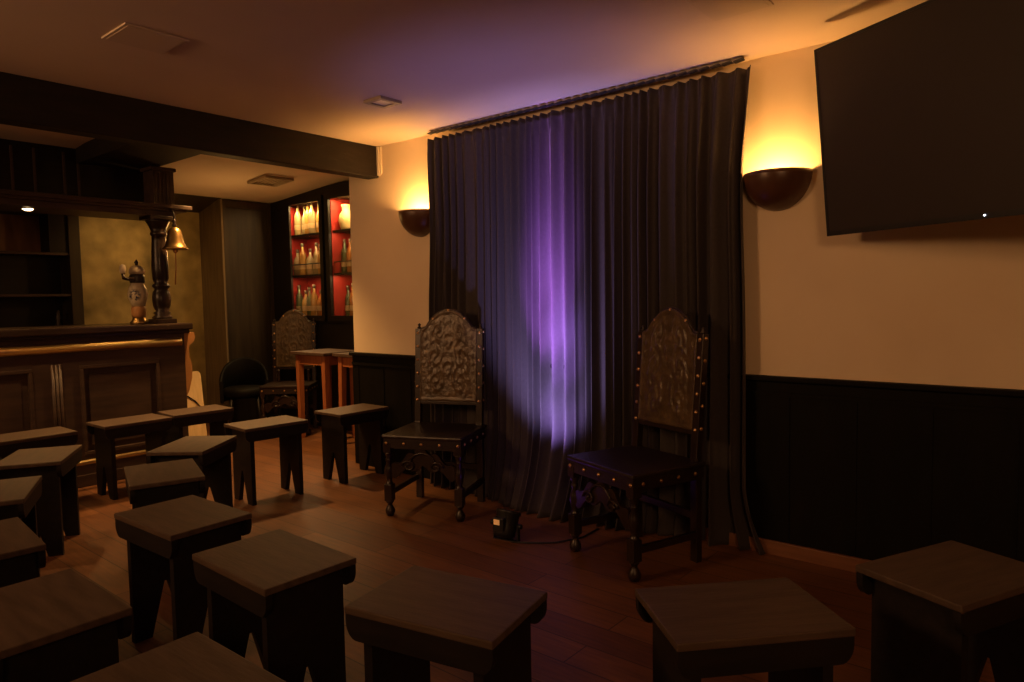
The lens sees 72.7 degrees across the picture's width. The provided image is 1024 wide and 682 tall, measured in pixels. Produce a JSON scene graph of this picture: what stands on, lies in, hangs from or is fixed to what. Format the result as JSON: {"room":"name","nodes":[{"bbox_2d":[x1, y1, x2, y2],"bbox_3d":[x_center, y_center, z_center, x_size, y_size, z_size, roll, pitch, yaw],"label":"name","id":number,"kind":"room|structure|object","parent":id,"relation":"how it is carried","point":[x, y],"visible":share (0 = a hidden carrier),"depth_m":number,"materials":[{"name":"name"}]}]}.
{"room":"entertainment venue","nodes":[
{"label":"entertainment venue","id":0,"kind":"room"},
{"bbox_2d":[0,124,348,203],"bbox_3d":[-3.726,-1.353,5.046,4.170,0.390,6.400,2,5,39],"label":"ceiling","id":1,"kind":"structure","parent":0,"point":[199,175],"depth_m":6.07,"materials":[{"name":"paint"}]},
{"bbox_2d":[247,175,293,186],"bbox_3d":[-2.170,-1.436,6.250,0.301,0.043,0.280,2,5,39],"label":"ceiling vent","id":2,"kind":"object","parent":1,"relation":"in","point":[287,180],"visible":1,"depth_m":6.23,"materials":[{"name":"beige metal"}]},
{"bbox_2d":[79,212,281,411],"bbox_3d":[-4.467,-0.300,5.738,0.100,2.550,6.400,2,5,39],"label":"wall","id":3,"kind":"structure","parent":0,"point":[106,244],"depth_m":6.65,"materials":[{"name":"yellow paint"}]},
{"bbox_2d":[75,138,199,170],"bbox_3d":[-2.938,-1.396,5.101,2.914,0.238,0.450,2,5,39],"label":"trim","id":4,"kind":"structure","parent":3,"relation":"attached to","point":[95,152],"depth_m":4.78,"materials":[{"name":"brown wood"}]},
{"bbox_2d":[174,193,220,212],"bbox_3d":[-3.462,-1.336,6.486,0.450,0.130,1.350,2,5,39],"label":"trim","id":5,"kind":"structure","parent":3,"relation":"attached to","point":[198,203],"depth_m":6.82,"materials":[{"name":"brown wood"}]},
{"bbox_2d":[199,199,280,422],"bbox_3d":[-2.838,-0.288,7.287,0.450,2.278,0.585,2,5,39],"label":"door","id":6,"kind":"structure","parent":3,"relation":"in","point":[236,236],"depth_m":7.10,"materials":[{"name":"brown wood"}]},
{"bbox_2d":[0,0,927,146],"bbox_3d":[-0.175,-1.214,1.258,6.130,0.060,5.058,2,5,39],"label":"ceiling","id":7,"kind":"structure","parent":0,"point":[308,66],"depth_m":3.07,"materials":[{"name":"paint"}]},
{"bbox_2d":[101,22,188,53],"bbox_3d":[-1.526,-1.256,2.897,0.236,0.008,0.254,2,5,39],"label":"ceiling panel","id":8,"kind":"object","parent":7,"relation":"attached to","point":[128,34],"visible":1,"depth_m":2.88,"materials":[{"name":"beige paint"}]},
{"bbox_2d":[363,95,401,108],"bbox_3d":[-0.718,-1.326,3.862,0.146,0.016,0.152,2,5,39],"label":"ceiling vent","id":9,"kind":"object","parent":7,"relation":"in","point":[380,101],"visible":1,"depth_m":3.85,"materials":[{"name":"beige metal"}]},
{"bbox_2d":[427,57,744,134],"bbox_3d":[0.270,-1.343,3.911,2.104,0.024,0.045,2,5,39],"label":"rail","id":10,"kind":"object","parent":7,"relation":"attached to","point":[739,59],"visible":1,"depth_m":3.73,"materials":[{"name":"brown metal"}]},
{"bbox_2d":[427,65,765,554],"bbox_3d":[0.269,-0.152,3.898,2.244,2.308,0.247,2,5,39],"label":"curtain","id":11,"kind":"object","parent":10,"relation":"hanging from","point":[565,233],"visible":0.77,"depth_m":3.84,"materials":[{"name":"fabric"}]},
{"bbox_2d":[687,0,773,20],"bbox_3d":[0.830,-1.282,2.635,0.236,0.008,0.254,2,5,39],"label":"ceiling panel","id":12,"kind":"object","parent":7,"relation":"attached to","point":[717,10],"visible":1,"depth_m":2.66,"materials":[{"name":"beige paint"}]},
{"bbox_2d":[40,412,994,681],"bbox_3d":[-1.317,1.105,3.247,10.300,0.060,6.400,2,5,39],"label":"floor","id":13,"kind":"structure","parent":0,"point":[591,629],"depth_m":3.31,"materials":[{"name":"brown wood"}]},
{"bbox_2d":[0,475,41,577],"bbox_3d":[-2.171,0.868,2.918,0.298,0.485,0.427,-3,4,-26],"label":"stool","id":14,"kind":"object","parent":13,"relation":"on","point":[19,497],"visible":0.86,"depth_m":2.92,"materials":[{"name":"brown wood"}]},
{"bbox_2d":[0,517,45,587],"bbox_3d":[-1.754,0.898,2.302,0.427,0.485,0.298,2,5,44],"label":"stool","id":15,"kind":"object","parent":13,"relation":"on","point":[22,551],"visible":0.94,"depth_m":2.24,"materials":[{"name":"brown wood"}]},
{"bbox_2d":[0,426,77,459],"bbox_3d":[-2.901,0.802,4.197,0.299,0.485,0.427,2,5,39],"label":"stool","id":16,"kind":"object","parent":13,"relation":"on","point":[10,443],"visible":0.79,"depth_m":4.14,"materials":[{"name":"brown wood"}]},
{"bbox_2d":[0,445,81,556],"bbox_3d":[-2.437,0.830,3.605,0.298,0.485,0.427,-2,4,-19],"label":"stool","id":17,"kind":"object","parent":13,"relation":"on","point":[57,508],"visible":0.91,"depth_m":3.48,"materials":[{"name":"brown wood"}]},
{"bbox_2d":[0,211,84,327],"bbox_3d":[-4.336,-0.094,5.603,0.275,2.150,1.535,2,5,39],"label":"bar shelf","id":18,"kind":"object","parent":13,"relation":"on","point":[41,269],"visible":0.38,"depth_m":6.00,"materials":[{"name":"brown wood"}]},
{"bbox_2d":[55,310,61,325],"bbox_3d":[-3.939,-0.162,6.040,0.064,0.215,0.062,2,5,39],"label":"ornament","id":19,"kind":"object","parent":18,"relation":"on","point":[58,317],"visible":0.56,"depth_m":6.02,"materials":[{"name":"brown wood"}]},
{"bbox_2d":[0,569,132,681],"bbox_3d":[-1.217,0.920,1.799,0.427,0.485,0.298,2,5,40],"label":"stool","id":20,"kind":"object","parent":13,"relation":"on","point":[61,626],"visible":1,"depth_m":1.72,"materials":[{"name":"brown wood"}]},
{"bbox_2d":[0,323,194,487],"bbox_3d":[-3.642,0.496,4.336,0.736,1.105,3.195,2,5,39],"label":"bar counter","id":21,"kind":"object","parent":13,"relation":"on","point":[66,376],"depth_m":4.82,"materials":[{"name":"brown wood"}]},
{"bbox_2d":[0,138,191,323],"bbox_3d":[-3.721,-0.690,4.314,0.700,1.267,3.200,2,5,39],"label":"canopy","id":22,"kind":"object","parent":21,"relation":"on","point":[25,209],"depth_m":4.97,"materials":[{"name":"brown wood"}]},
{"bbox_2d":[0,189,191,213],"bbox_3d":[-3.725,-0.920,4.300,0.700,0.047,3.200,2,5,39],"label":"shelf","id":23,"kind":"object","parent":22,"relation":"attached to","point":[153,206],"depth_m":4.80,"materials":[{"name":"brown wood"}]},
{"bbox_2d":[162,209,187,284],"bbox_3d":[-2.508,-0.704,5.183,0.176,0.565,0.175,2,5,39],"label":"brass bell","id":24,"kind":"object","parent":22,"relation":"hanging from","point":[174,240],"visible":1,"depth_m":5.14,"materials":[{"name":"gold metal"}]},
{"bbox_2d":[0,323,192,341],"bbox_3d":[-3.691,-0.017,4.308,0.670,0.077,3.150,2,5,39],"label":"countertop","id":25,"kind":"structure","parent":21,"relation":"on","point":[35,333],"depth_m":4.80,"materials":[{"name":"brown wood"}]},
{"bbox_2d":[119,260,148,323],"bbox_3d":[-2.834,-0.369,5.199,0.143,0.486,0.211,2,5,39],"label":"tap","id":26,"kind":"object","parent":21,"relation":"on","point":[137,293],"visible":1,"depth_m":5.19,"materials":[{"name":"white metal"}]},
{"bbox_2d":[86,413,171,499],"bbox_3d":[-2.549,0.767,4.659,0.298,0.485,0.427,2,5,38],"label":"stool","id":27,"kind":"object","parent":13,"relation":"on","point":[154,427],"visible":0.94,"depth_m":4.55,"materials":[{"name":"brown wood"}]},
{"bbox_2d":[124,458,204,508],"bbox_3d":[-1.597,0.840,3.209,0.298,0.485,0.427,-3,4,-31],"label":"stool","id":28,"kind":"object","parent":13,"relation":"on","point":[152,483],"visible":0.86,"depth_m":3.08,"materials":[{"name":"brown wood"}]},
{"bbox_2d":[71,632,285,681],"bbox_3d":[-0.658,0.935,1.395,0.427,0.485,0.298,2,5,38],"label":"stool","id":29,"kind":"object","parent":13,"relation":"on","point":[194,657],"visible":1,"depth_m":1.47,"materials":[{"name":"brown wood"}]},
{"bbox_2d":[114,495,251,643],"bbox_3d":[-1.202,0.873,2.563,0.427,0.485,0.299,2,4,38],"label":"stool","id":30,"kind":"object","parent":13,"relation":"on","point":[162,538],"visible":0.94,"depth_m":2.49,"materials":[{"name":"brown wood"}]},
{"bbox_2d":[146,435,236,506],"bbox_3d":[-1.742,0.804,3.833,0.299,0.485,0.427,-1,4,2],"label":"stool","id":31,"kind":"object","parent":13,"relation":"on","point":[211,454],"visible":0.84,"depth_m":3.87,"materials":[{"name":"brown wood"}]},
{"bbox_2d":[157,404,233,443],"bbox_3d":[-2.283,0.739,5.045,0.298,0.485,0.427,2,5,43],"label":"stool","id":32,"kind":"object","parent":13,"relation":"on","point":[216,415],"visible":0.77,"depth_m":4.96,"materials":[{"name":"brown wood"}]},
{"bbox_2d":[187,371,206,435],"bbox_3d":[-2.901,0.598,6.305,0.083,0.635,0.230,1,4,27],"label":"leaning board","id":33,"kind":"object","parent":13,"relation":"on","point":[195,395],"visible":0.41,"depth_m":6.33,"materials":[{"name":"brown wood"}]},
{"bbox_2d":[219,357,268,422],"bbox_3d":[-2.634,0.525,6.858,0.460,0.705,0.429,-2,4,-20],"label":"tub chair","id":34,"kind":"object","parent":13,"relation":"on","point":[240,378],"visible":0.82,"depth_m":6.93,"materials":[{"name":"black leather"}]},
{"bbox_2d":[224,415,307,505],"bbox_3d":[-1.573,0.761,4.484,0.298,0.485,0.427,2,5,44],"label":"stool","id":35,"kind":"object","parent":13,"relation":"on","point":[289,430],"visible":0.97,"depth_m":4.42,"materials":[{"name":"brown wood"}]},
{"bbox_2d":[192,529,355,681],"bbox_3d":[-0.719,0.891,2.120,0.427,0.485,0.298,2,5,41],"label":"stool","id":36,"kind":"object","parent":13,"relation":"on","point":[280,587],"visible":0.98,"depth_m":2.04,"materials":[{"name":"brown wood"}]},
{"bbox_2d":[259,309,318,434],"bbox_3d":[-2.140,0.287,6.705,0.459,1.176,0.454,-1,4,-2],"label":"chair","id":37,"kind":"object","parent":13,"relation":"on","point":[293,331],"visible":0.87,"depth_m":6.86,"materials":[{"name":"brown leather"}]},
{"bbox_2d":[280,323,353,430],"bbox_3d":[-1.494,0.344,6.633,2.490,1.050,0.040,2,5,39],"label":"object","id":38,"kind":"structure","parent":13,"relation":"on","point":[328,335],"depth_m":6.83,"materials":[{"name":"black wood"}]},
{"bbox_2d":[290,348,354,437],"bbox_3d":[-1.693,0.488,6.380,0.510,0.800,0.420,2,5,39],"label":"pub table","id":39,"kind":"object","parent":13,"relation":"on","point":[324,358],"visible":0.7,"depth_m":6.30,"materials":[{"name":"brown wood"}]},
{"bbox_2d":[332,352,352,406],"bbox_3d":[-1.168,0.503,5.987,0.660,0.800,0.400,2,5,39],"label":"pub table","id":40,"kind":"object","parent":13,"relation":"on","point":[344,359],"visible":0.2,"depth_m":6.02,"materials":[{"name":"brown wood"}]},
{"bbox_2d":[314,403,388,483],"bbox_3d":[-1.133,0.724,4.963,0.298,0.485,0.427,2,5,39],"label":"stool","id":41,"kind":"object","parent":13,"relation":"on","point":[369,418],"visible":1,"depth_m":4.88,"materials":[{"name":"brown wood"}]},
{"bbox_2d":[382,308,486,521],"bbox_3d":[-0.448,0.406,4.157,0.494,1.194,0.488,0,4,17],"label":"chair","id":42,"kind":"object","parent":13,"relation":"on","point":[449,350],"visible":1,"depth_m":4.27,"materials":[{"name":"leather"}]},
{"bbox_2d":[344,565,547,681],"bbox_3d":[-0.160,0.902,1.796,0.427,0.485,0.298,1,4,27],"label":"stool","id":43,"kind":"object","parent":13,"relation":"on","point":[419,616],"visible":1,"depth_m":1.73,"materials":[{"name":"brown wood"}]},
{"bbox_2d":[490,508,522,541],"bbox_3d":[-0.027,0.945,3.606,0.158,0.171,0.160,-2,4,-10],"label":"spotlight","id":44,"kind":"object","parent":13,"relation":"on","point":[505,522],"visible":1,"depth_m":3.56,"materials":[{"name":"black plastic"}]},
{"bbox_2d":[511,527,598,543],"bbox_3d":[0.251,1.020,3.603,0.509,0.008,0.111,-2,4,-21],"label":"power cable","id":45,"kind":"object","parent":13,"relation":"on","point":[598,527],"visible":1,"depth_m":3.55,"materials":[{"name":"black plastic"}]},
{"bbox_2d":[566,307,708,581],"bbox_3d":[0.599,0.439,3.319,0.488,1.194,0.494,-3,4,-31],"label":"chair","id":46,"kind":"object","parent":13,"relation":"on","point":[672,356],"visible":1,"depth_m":3.29,"materials":[{"name":"brown leather"}]},
{"bbox_2d":[635,577,855,681],"bbox_3d":[0.558,0.894,1.719,0.427,0.485,0.299,-1,4,-8],"label":"stool","id":47,"kind":"object","parent":13,"relation":"on","point":[774,626],"visible":1,"depth_m":1.62,"materials":[{"name":"brown wood"}]},
{"bbox_2d":[855,540,1023,681],"bbox_3d":[1.226,0.869,1.928,0.427,0.485,0.298,-3,4,-25],"label":"stool","id":48,"kind":"object","parent":13,"relation":"on","point":[940,610],"visible":1,"depth_m":1.88,"materials":[{"name":"brown wood"}]},
{"bbox_2d":[349,40,1023,389],"bbox_3d":[1.302,-0.156,3.326,6.420,2.357,0.120,2,5,39],"label":"wall","id":49,"kind":"structure","parent":0,"point":[936,304],"depth_m":3.17,"materials":[{"name":"beige paint"}]},
{"bbox_2d":[0,71,378,179],"bbox_3d":[-2.577,-1.173,3.162,0.115,0.272,4.936,2,5,39],"label":"beam","id":50,"kind":"structure","parent":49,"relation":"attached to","point":[26,102],"depth_m":3.88,"materials":[{"name":"brown wood"}]},
{"bbox_2d":[376,146,381,175],"bbox_3d":[-0.962,-1.297,5.015,0.050,0.205,0.020,2,5,39],"label":"cable trunking","id":51,"kind":"object","parent":49,"relation":"attached to","point":[378,149],"visible":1,"depth_m":5.00,"materials":[{"name":"beige plastic"}]},
{"bbox_2d":[398,209,429,236],"bbox_3d":[-0.673,-0.798,4.726,0.310,0.175,0.155,2,5,39],"label":"wall sconce","id":52,"kind":"object","parent":49,"relation":"attached to","point":[416,222],"visible":0.93,"depth_m":4.67,"materials":[{"name":"brown metal"}]},
{"bbox_2d":[349,352,1023,396],"bbox_3d":[1.212,0.177,3.317,6.330,0.025,0.048,2,5,39],"label":"trim","id":53,"kind":"structure","parent":49,"relation":"attached to","point":[787,379],"depth_m":3.01,"materials":[{"name":"black wood"}]},
{"bbox_2d":[352,356,1023,561],"bbox_3d":[1.229,0.606,3.347,6.320,0.835,0.030,2,5,39],"label":"wainscoting","id":54,"kind":"structure","parent":49,"relation":"attached to","point":[859,472],"depth_m":3.05,"materials":[{"name":"black wood"}]},
{"bbox_2d":[743,167,812,210],"bbox_3d":[1.195,-0.691,3.194,0.310,0.175,0.155,2,5,39],"label":"wall sconce","id":55,"kind":"object","parent":49,"relation":"attached to","point":[772,189],"visible":1,"depth_m":3.15,"materials":[{"name":"brown metal"}]},
{"bbox_2d":[705,527,871,572],"bbox_3d":[1.967,1.014,2.749,4.400,0.068,0.018,2,5,39],"label":"baseboard","id":56,"kind":"structure","parent":49,"relation":"attached to","point":[791,551],"depth_m":3.24,"materials":[{"name":"brown wood"}]},
{"bbox_2d":[814,0,1023,235],"bbox_3d":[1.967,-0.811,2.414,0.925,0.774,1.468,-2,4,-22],"label":"television","id":57,"kind":"object","parent":49,"relation":"attached to","point":[921,106],"visible":1,"depth_m":2.49,"materials":[{"name":"black plastic"}]},
{"bbox_3d":[-1.403,-0.431,6.979,3.050,2.550,0.100,2,5,39],"label":"wall","id":58,"kind":"structure","parent":0,"visible":0},
{"bbox_2d":[270,181,352,322],"bbox_3d":[-1.710,-0.845,6.875,1.812,1.320,0.362,2,5,39],"label":"upper cabinet","id":59,"kind":"object","parent":58,"relation":"attached to","point":[332,283],"visible":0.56,"depth_m":6.88,"materials":[{"name":"black wood"}]},
{"bbox_2d":[293,249,299,274],"bbox_3d":[-2.236,-0.820,7.266,0.092,0.274,0.093,-4,5,-41],"label":"bottle","id":60,"kind":"object","parent":59,"relation":"on","point":[296,260],"visible":0.75,"depth_m":7.23,"materials":[{"name":"beige glass"}]},
{"bbox_2d":[294,206,301,234],"bbox_3d":[-2.232,-1.258,7.253,0.078,0.330,0.077,2,4,37],"label":"bottle","id":61,"kind":"object","parent":59,"relation":"on","point":[297,217],"visible":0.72,"depth_m":7.23,"materials":[{"name":"beige"}]},
{"bbox_2d":[296,285,302,311],"bbox_3d":[-2.227,-0.421,7.293,0.077,0.330,0.078,-3,4,-28],"label":"bottle","id":62,"kind":"object","parent":59,"relation":"in","point":[299,297],"visible":0.73,"depth_m":7.26,"materials":[{"name":"green glass"}]},
{"bbox_2d":[299,243,306,274],"bbox_3d":[-2.167,-0.845,7.207,0.078,0.330,0.077,1,4,25],"label":"bottle","id":63,"kind":"object","parent":59,"relation":"on","point":[302,256],"visible":0.77,"depth_m":7.18,"materials":[{"name":"orange glass"}]},
{"bbox_2d":[302,206,305,233],"bbox_3d":[-2.148,-1.246,7.214,0.067,0.308,0.067,2,5,41],"label":"bottle","id":64,"kind":"object","parent":59,"relation":"on","point":[304,207],"visible":0.56,"depth_m":7.19,"materials":[{"name":"beige"}]},
{"bbox_2d":[302,290,306,314],"bbox_3d":[-2.145,-0.392,7.252,0.092,0.274,0.093,-3,4,-30],"label":"bottle","id":65,"kind":"object","parent":59,"relation":"in","point":[304,301],"visible":0.7,"depth_m":7.22,"materials":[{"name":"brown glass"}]},
{"bbox_2d":[292,232,318,238],"bbox_3d":[-2.008,-1.079,7.121,0.707,0.018,0.265,2,5,39],"label":"shelf","id":66,"kind":"object","parent":59,"relation":"attached to","point":[310,235],"depth_m":7.12,"materials":[{"name":"black wood"}]},
{"bbox_2d":[304,204,309,233],"bbox_3d":[-2.092,-1.254,7.140,0.078,0.330,0.077,2,4,35],"label":"bottle","id":67,"kind":"object","parent":59,"relation":"on","point":[307,205],"visible":0.59,"depth_m":7.11,"materials":[{"name":"glass"}]},
{"bbox_2d":[293,274,320,277],"bbox_3d":[-2.001,-0.670,7.146,0.707,0.018,0.265,2,5,39],"label":"shelf","id":68,"kind":"object","parent":59,"relation":"attached to","point":[311,275],"depth_m":7.10,"materials":[{"name":"black wood"}]},
{"bbox_2d":[307,287,310,314],"bbox_3d":[-2.087,-0.405,7.181,0.067,0.308,0.067,-4,5,-39],"label":"bottle","id":69,"kind":"object","parent":59,"relation":"in","point":[309,288],"visible":0.7,"depth_m":7.16,"materials":[{"name":"green"}]},
{"bbox_2d":[306,248,313,274],"bbox_3d":[-2.078,-0.817,7.175,0.092,0.274,0.093,-3,4,-29],"label":"bottle","id":70,"kind":"object","parent":59,"relation":"on","point":[309,268],"visible":0.73,"depth_m":7.14,"materials":[{"name":"beige glass"}]},
{"bbox_2d":[308,203,315,232],"bbox_3d":[-2.032,-1.250,7.071,0.078,0.330,0.077,2,5,39],"label":"bottle","id":71,"kind":"object","parent":59,"relation":"on","point":[311,215],"visible":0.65,"depth_m":7.04,"materials":[{"name":"beige"}]},
{"bbox_2d":[310,284,317,314],"bbox_3d":[-2.023,-0.413,7.117,0.078,0.330,0.077,2,5,41],"label":"bottle","id":72,"kind":"object","parent":59,"relation":"in","point":[314,297],"visible":0.74,"depth_m":7.09,"materials":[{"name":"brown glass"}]},
{"bbox_2d":[313,242,318,273],"bbox_3d":[-2.000,-0.843,7.127,0.078,0.330,0.077,0,4,18],"label":"bottle","id":73,"kind":"object","parent":59,"relation":"on","point":[316,252],"visible":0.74,"depth_m":7.10,"materials":[{"name":"beige glass"}]},
{"bbox_2d":[316,203,318,231],"bbox_3d":[-1.948,-1.238,7.032,0.067,0.308,0.067,1,4,26],"label":"bottle","id":74,"kind":"object","parent":59,"relation":"on","point":[317,216],"visible":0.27,"depth_m":7.01,"materials":[{"name":"glass"}]},
{"bbox_2d":[317,246,319,273],"bbox_3d":[-1.940,-0.829,7.058,0.067,0.308,0.067,1,4,34],"label":"bottle","id":75,"kind":"object","parent":59,"relation":"on","point":[318,257],"visible":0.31,"depth_m":7.03,"materials":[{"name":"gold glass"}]},
{"bbox_2d":[317,290,321,315],"bbox_3d":[-1.939,-0.384,7.077,0.093,0.274,0.092,1,4,24],"label":"bottle","id":76,"kind":"object","parent":59,"relation":"in","point":[319,305],"visible":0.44,"depth_m":7.04,"materials":[{"name":"brown glass"}]},
{"bbox_2d":[332,228,350,233],"bbox_3d":[-1.352,-1.057,6.581,0.777,0.018,0.265,2,5,39],"label":"shelf","id":77,"kind":"object","parent":59,"relation":"attached to","point":[334,230],"depth_m":6.73,"materials":[{"name":"black wood"}]},
{"bbox_2d":[334,272,351,274],"bbox_3d":[-1.345,-0.648,6.606,0.777,0.018,0.265,2,5,39],"label":"shelf","id":78,"kind":"object","parent":59,"relation":"attached to","point":[335,273],"depth_m":6.69,"materials":[{"name":"black wood"}]},
{"bbox_2d":[338,204,349,228],"bbox_3d":[-1.596,-1.195,6.739,0.170,0.245,0.180,-2,4,-9],"label":"jug","id":79,"kind":"object","parent":59,"relation":"on","point":[344,216],"visible":0.52,"depth_m":6.68,"materials":[{"name":"beige ceramic"}]},
{"bbox_2d":[341,239,346,272],"bbox_3d":[-1.632,-0.829,6.795,0.078,0.330,0.077,1,4,33],"label":"bottle","id":80,"kind":"object","parent":59,"relation":"on","point":[344,249],"visible":0.72,"depth_m":6.77,"materials":[{"name":"green"}]},
{"bbox_2d":[345,285,349,315],"bbox_3d":[-1.609,-0.393,6.840,0.067,0.308,0.067,0,4,17],"label":"bottle","id":81,"kind":"object","parent":59,"relation":"in","point":[347,303],"visible":0.73,"depth_m":6.82,"materials":[{"name":"green glass"}]},
{"bbox_2d":[346,238,351,271],"bbox_3d":[-1.563,-0.827,6.737,0.078,0.330,0.077,1,4,32],"label":"bottle","id":82,"kind":"object","parent":59,"relation":"on","point":[349,264],"visible":0.51,"depth_m":6.71,"materials":[{"name":"brown glass"}]},
{"bbox_2d":[349,283,352,315],"bbox_3d":[-1.545,-0.401,6.776,0.078,0.330,0.077,1,4,30],"label":"bottle","id":83,"kind":"object","parent":59,"relation":"in","point":[351,293],"visible":0.3,"depth_m":6.75,"materials":[{"name":"brown glass"}]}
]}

